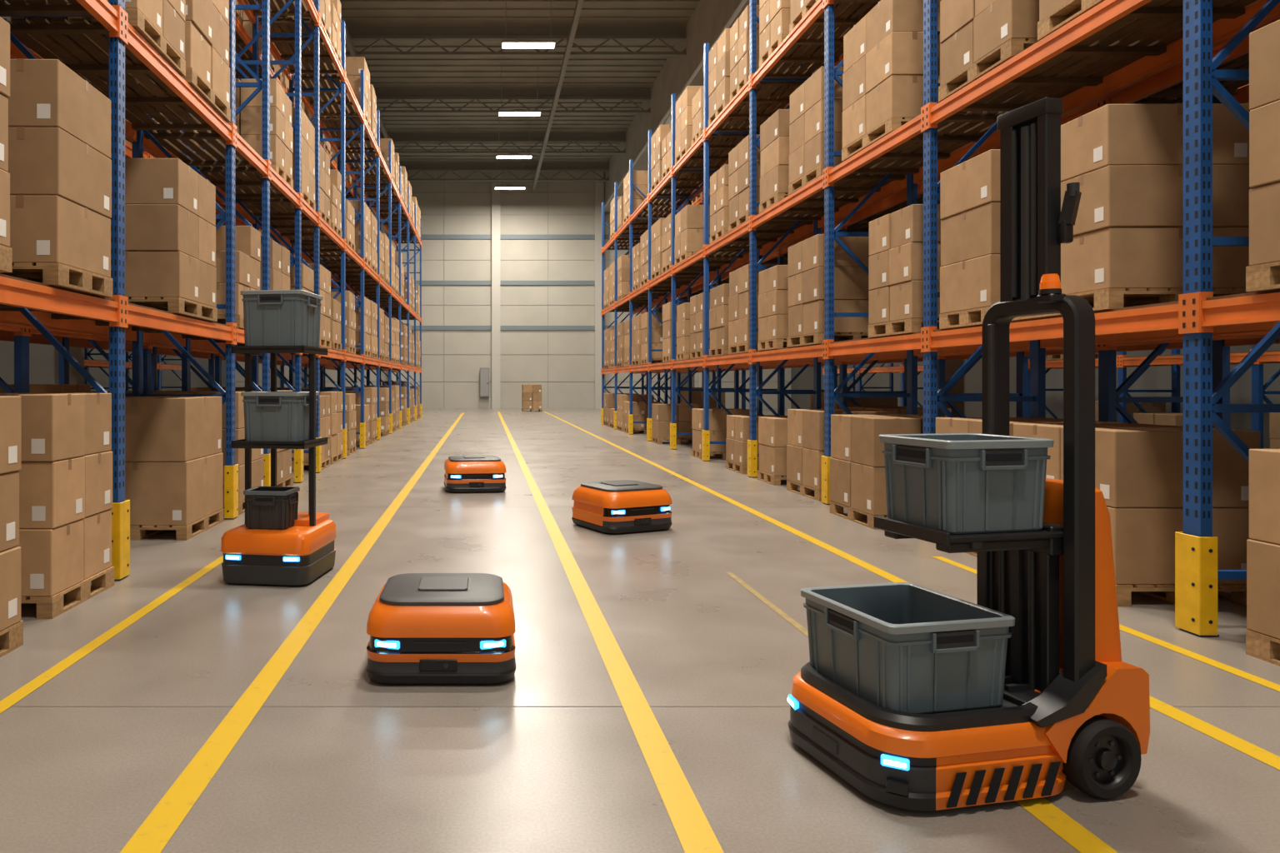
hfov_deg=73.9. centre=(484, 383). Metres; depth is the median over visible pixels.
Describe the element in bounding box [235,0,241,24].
box
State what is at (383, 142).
box
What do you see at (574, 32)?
ceiling
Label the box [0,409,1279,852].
floor
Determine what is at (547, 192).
trim
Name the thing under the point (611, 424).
box
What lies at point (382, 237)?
box
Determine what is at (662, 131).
box
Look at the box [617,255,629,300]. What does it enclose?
box
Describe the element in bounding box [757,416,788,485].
box
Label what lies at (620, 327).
box
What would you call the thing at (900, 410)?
box
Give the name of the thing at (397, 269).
box
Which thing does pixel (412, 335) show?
box
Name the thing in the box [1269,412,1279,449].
box
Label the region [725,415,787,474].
box
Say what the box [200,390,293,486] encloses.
box
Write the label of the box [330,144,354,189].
box
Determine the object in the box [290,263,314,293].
box
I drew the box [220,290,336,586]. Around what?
robot
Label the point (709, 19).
wall
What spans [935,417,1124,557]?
box
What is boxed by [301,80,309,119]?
box
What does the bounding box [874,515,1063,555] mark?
shelf
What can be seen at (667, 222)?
box
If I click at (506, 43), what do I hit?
ceiling lamp
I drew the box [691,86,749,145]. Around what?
box
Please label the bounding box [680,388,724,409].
box
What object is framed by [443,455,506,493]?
robot
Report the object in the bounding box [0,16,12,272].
box
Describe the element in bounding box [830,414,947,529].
box
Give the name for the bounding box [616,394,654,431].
box
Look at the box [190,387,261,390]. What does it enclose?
box
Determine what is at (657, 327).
box
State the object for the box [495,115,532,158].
ceiling lamp
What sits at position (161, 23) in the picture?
box
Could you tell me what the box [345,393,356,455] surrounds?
box
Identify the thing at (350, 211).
box
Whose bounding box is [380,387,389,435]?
box
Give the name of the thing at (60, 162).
box
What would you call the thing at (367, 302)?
box
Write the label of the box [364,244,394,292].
box
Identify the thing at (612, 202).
box
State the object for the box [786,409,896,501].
box
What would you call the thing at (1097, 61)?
box
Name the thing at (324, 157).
box
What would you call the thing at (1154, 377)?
wall
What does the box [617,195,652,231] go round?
box
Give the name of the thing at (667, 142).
box
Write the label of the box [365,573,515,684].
robot
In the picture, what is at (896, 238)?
box
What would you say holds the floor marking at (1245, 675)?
on the floor
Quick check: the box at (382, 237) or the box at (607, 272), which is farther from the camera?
the box at (607, 272)
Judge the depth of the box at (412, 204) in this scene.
32.55 m
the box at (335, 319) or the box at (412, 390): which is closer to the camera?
the box at (335, 319)
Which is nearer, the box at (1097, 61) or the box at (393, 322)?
the box at (1097, 61)
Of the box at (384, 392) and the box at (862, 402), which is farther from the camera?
the box at (384, 392)
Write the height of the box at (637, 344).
1.398 m
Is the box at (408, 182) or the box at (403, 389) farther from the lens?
the box at (408, 182)
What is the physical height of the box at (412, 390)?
1.278 m
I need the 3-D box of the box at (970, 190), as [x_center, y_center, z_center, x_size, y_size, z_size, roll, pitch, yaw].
[4.740,-1.235,7.380,1.001,1.458,0.800,0,0,0]
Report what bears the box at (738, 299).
in the rack at (1197, 317)
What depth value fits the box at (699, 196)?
22.33 m
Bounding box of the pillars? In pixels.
[284,171,701,409]
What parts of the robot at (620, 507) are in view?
panel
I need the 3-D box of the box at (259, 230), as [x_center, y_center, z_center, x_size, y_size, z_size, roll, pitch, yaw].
[-4.711,-3.475,18.068,1.004,1.278,0.954,0,0,0]
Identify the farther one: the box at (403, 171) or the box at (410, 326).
the box at (410, 326)
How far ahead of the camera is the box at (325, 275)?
14.69 m
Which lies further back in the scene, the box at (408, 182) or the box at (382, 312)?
the box at (408, 182)
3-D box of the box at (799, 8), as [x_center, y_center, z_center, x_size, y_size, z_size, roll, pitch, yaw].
[4.761,-5.555,11.128,1.002,1.338,1.103,0,0,1]
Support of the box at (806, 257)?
in the rack at (1197, 317)
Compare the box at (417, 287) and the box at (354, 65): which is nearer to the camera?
the box at (354, 65)
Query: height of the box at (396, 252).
1.578 m
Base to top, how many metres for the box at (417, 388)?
1.368 m
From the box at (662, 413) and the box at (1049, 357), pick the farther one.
the box at (662, 413)
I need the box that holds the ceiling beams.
[168,3,697,161]
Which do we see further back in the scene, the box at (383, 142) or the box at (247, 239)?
the box at (383, 142)
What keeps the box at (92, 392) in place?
on the floor
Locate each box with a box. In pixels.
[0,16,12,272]
[0,58,112,297]
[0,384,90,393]
[10,0,185,76]
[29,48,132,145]
[85,0,230,122]
[90,390,181,393]
[106,157,217,321]
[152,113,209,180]
[185,225,260,329]
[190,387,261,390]
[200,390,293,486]
[203,78,293,189]
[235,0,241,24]
[235,0,281,83]
[240,107,315,212]
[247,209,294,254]
[260,0,330,44]
[260,240,289,290]
[270,387,308,389]
[272,144,330,226]
[281,0,341,66]
[281,59,294,102]
[283,169,341,238]
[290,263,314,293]
[291,395,330,470]
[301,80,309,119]
[301,199,354,252]
[304,264,331,348]
[309,112,330,155]
[320,391,342,464]
[321,56,370,131]
[321,200,370,267]
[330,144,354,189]
[330,290,355,354]
[330,298,341,350]
[332,387,377,443]
[334,84,377,145]
[335,211,377,274]
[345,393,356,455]
[350,230,384,280]
[354,233,389,286]
[355,295,370,357]
[355,300,377,359]
[355,405,369,446]
[359,138,394,184]
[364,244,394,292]
[364,385,399,430]
[367,152,399,194]
[368,264,399,295]
[371,171,404,203]
[373,251,404,300]
[380,166,407,210]
[380,308,384,360]
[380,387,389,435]
[382,180,411,219]
[382,380,411,423]
[384,315,389,361]
[391,196,417,234]
[391,200,414,227]
[391,318,395,363]
[391,390,394,432]
[392,318,399,364]
[400,323,411,366]
[400,324,407,365]
[400,386,407,425]
[402,205,420,239]
[404,272,411,308]
[410,277,414,312]
[410,386,419,418]
[410,389,414,421]
[411,330,420,368]
[411,334,414,367]
[415,284,419,317]
[415,335,418,368]
[415,390,417,419]
[521,385,541,411]
[603,266,629,309]
[603,328,614,369]
[603,393,635,426]
[609,260,639,306]
[609,408,614,428]
[610,196,639,239]
[610,329,614,368]
[616,322,624,367]
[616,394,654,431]
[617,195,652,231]
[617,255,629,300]
[623,170,663,224]
[623,401,662,434]
[624,320,629,366]
[631,315,657,365]
[632,242,671,291]
[640,229,648,287]
[640,312,662,364]
[650,124,698,193]
[650,218,690,280]
[651,404,698,444]
[661,130,713,179]
[661,213,685,274]
[662,302,689,362]
[675,302,689,360]
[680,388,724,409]
[690,292,709,359]
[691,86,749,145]
[691,189,701,204]
[691,408,749,459]
[709,283,729,356]
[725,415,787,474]
[728,264,788,354]
[757,265,813,350]
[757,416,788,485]
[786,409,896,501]
[787,234,885,347]
[789,0,875,34]
[810,391,897,409]
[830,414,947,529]
[848,406,951,416]
[868,204,980,337]
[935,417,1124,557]
[939,149,999,329]
[1013,423,1259,606]
[1015,60,1183,99]
[1037,0,1228,40]
[1045,352,1098,359]
[1095,400,1165,423]
[1131,0,1259,63]
[1133,413,1183,426]
[1245,449,1279,666]
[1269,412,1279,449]
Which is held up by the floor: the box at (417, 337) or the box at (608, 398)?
the box at (608, 398)
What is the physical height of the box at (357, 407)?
0.978 m
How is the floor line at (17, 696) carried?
on the floor
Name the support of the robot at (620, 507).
on the floor
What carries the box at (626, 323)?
in the rack at (1197, 317)
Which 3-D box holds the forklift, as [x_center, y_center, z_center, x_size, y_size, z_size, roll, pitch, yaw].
[1.836,0.207,3.313,1.081,2.585,0.810,0,0,-12]
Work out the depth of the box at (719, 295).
15.21 m
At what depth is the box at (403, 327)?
29.22 m
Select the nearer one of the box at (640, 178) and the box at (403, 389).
the box at (640, 178)
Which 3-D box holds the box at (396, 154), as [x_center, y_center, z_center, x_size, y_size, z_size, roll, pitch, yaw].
[-3.309,-6.810,26.830,1.002,1.248,0.900,0,0,0]
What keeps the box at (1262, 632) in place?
on the floor
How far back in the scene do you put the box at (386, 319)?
23.95 m
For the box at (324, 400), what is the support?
on the floor
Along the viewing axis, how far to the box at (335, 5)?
15.82 m
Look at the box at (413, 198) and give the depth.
34.13 m
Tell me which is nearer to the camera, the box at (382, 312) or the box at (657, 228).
the box at (657, 228)
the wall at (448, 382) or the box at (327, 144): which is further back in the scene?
the wall at (448, 382)
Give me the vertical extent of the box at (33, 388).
1.488 m
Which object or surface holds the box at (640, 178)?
in the rack at (1197, 317)
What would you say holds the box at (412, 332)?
in the rack at (22, 302)
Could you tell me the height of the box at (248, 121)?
1.278 m
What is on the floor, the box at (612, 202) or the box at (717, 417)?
the box at (717, 417)
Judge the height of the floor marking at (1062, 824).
0.001 m
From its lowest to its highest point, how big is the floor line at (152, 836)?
0.001 m
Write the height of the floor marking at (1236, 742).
0.001 m
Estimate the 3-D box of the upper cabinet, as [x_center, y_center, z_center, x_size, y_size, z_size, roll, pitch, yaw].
[-0.025,-0.050,48.788,0.550,1.700,0.255,0,0,0]
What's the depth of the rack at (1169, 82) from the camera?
7.73 m
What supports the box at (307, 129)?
in the rack at (22, 302)
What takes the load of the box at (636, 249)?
in the rack at (1197, 317)
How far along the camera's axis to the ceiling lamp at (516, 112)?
32.32 m
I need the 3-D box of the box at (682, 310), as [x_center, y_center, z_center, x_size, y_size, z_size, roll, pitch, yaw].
[4.760,-1.115,18.174,1.000,1.218,0.800,0,0,1]
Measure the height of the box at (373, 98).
1.278 m
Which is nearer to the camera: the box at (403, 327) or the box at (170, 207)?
the box at (170, 207)
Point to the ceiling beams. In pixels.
(342, 5)
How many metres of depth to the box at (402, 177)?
28.31 m
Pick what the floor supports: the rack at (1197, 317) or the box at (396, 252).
the rack at (1197, 317)
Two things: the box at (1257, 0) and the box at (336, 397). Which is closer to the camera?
the box at (1257, 0)
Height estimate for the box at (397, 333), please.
1.428 m
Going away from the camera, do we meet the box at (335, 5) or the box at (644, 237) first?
the box at (335, 5)
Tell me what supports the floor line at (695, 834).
on the floor
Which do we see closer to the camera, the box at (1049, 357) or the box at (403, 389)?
the box at (1049, 357)
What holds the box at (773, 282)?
in the rack at (1197, 317)
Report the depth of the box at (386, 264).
23.78 m
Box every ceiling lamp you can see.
[494,158,525,189]
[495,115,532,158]
[498,109,541,115]
[501,0,555,48]
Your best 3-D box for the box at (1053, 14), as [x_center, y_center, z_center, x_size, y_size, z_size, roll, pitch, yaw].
[4.740,-3.350,5.849,1.004,1.428,1.106,0,0,1]
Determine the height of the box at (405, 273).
1.278 m
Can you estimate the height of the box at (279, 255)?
1.278 m
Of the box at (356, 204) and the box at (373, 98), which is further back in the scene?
the box at (373, 98)
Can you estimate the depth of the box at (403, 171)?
29.48 m
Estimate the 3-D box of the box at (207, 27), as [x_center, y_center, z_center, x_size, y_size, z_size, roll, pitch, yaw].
[-3.258,-3.580,8.450,1.005,1.488,1.200,0,0,0]
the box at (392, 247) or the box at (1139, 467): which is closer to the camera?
the box at (1139, 467)
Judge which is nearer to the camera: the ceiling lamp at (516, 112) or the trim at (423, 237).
the ceiling lamp at (516, 112)
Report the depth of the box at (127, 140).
9.87 m
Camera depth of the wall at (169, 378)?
39.74 m
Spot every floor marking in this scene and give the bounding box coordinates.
[544,411,1279,770]
[725,572,808,637]
[932,556,1279,691]
[1015,797,1118,852]
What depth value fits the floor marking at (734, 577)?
5.62 m
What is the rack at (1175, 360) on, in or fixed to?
on the floor
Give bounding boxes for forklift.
[787,97,1149,811]
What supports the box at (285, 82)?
in the rack at (22, 337)
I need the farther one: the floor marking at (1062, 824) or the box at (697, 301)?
the box at (697, 301)
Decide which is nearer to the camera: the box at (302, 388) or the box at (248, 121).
the box at (248, 121)
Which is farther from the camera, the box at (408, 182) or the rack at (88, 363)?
the box at (408, 182)
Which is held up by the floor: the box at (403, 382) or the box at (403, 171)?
the box at (403, 382)
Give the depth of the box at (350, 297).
17.38 m
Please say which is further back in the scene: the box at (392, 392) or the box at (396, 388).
the box at (396, 388)
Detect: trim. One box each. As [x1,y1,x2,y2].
[357,171,604,409]
[386,235,634,329]
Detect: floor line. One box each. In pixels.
[0,555,223,713]
[120,413,464,852]
[497,411,724,852]
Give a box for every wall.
[0,0,1016,417]
[89,120,225,390]
[235,171,790,409]
[790,159,1279,448]
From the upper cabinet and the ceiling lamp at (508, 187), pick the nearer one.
the ceiling lamp at (508, 187)
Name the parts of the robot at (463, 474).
panel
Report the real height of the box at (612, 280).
1.398 m
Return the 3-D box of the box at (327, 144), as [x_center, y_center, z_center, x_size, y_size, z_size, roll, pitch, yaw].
[-4.710,-6.655,22.328,1.002,0.938,0.952,0,0,0]
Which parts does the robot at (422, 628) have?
panel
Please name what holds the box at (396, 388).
on the floor
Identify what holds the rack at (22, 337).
on the floor
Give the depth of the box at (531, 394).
43.95 m
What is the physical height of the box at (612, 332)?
1.278 m
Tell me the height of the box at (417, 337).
1.338 m
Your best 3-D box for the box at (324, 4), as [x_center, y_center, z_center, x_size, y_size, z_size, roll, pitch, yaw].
[-3.311,-6.855,14.701,1.002,1.338,1.103,0,0,-1]
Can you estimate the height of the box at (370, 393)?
1.398 m
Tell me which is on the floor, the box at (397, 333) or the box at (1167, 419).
the box at (1167, 419)
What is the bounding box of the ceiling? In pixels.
[169,0,699,190]
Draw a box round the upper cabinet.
[480,368,489,396]
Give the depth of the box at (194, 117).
12.06 m
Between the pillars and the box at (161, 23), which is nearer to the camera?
the box at (161, 23)
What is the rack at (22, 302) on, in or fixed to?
on the floor
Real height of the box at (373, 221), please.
1.428 m
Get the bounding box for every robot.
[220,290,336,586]
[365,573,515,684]
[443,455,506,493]
[571,480,672,534]
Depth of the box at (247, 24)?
16.19 m
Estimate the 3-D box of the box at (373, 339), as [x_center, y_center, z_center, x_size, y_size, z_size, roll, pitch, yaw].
[-3.310,-1.350,21.270,1.004,1.428,1.106,0,0,0]
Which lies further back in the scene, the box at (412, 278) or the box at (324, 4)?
the box at (412, 278)
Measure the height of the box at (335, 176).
1.248 m
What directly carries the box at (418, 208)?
in the rack at (22, 302)
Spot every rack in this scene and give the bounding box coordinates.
[0,0,422,580]
[0,15,367,396]
[84,319,191,390]
[600,0,1279,637]
[640,16,1279,428]
[822,84,1279,449]

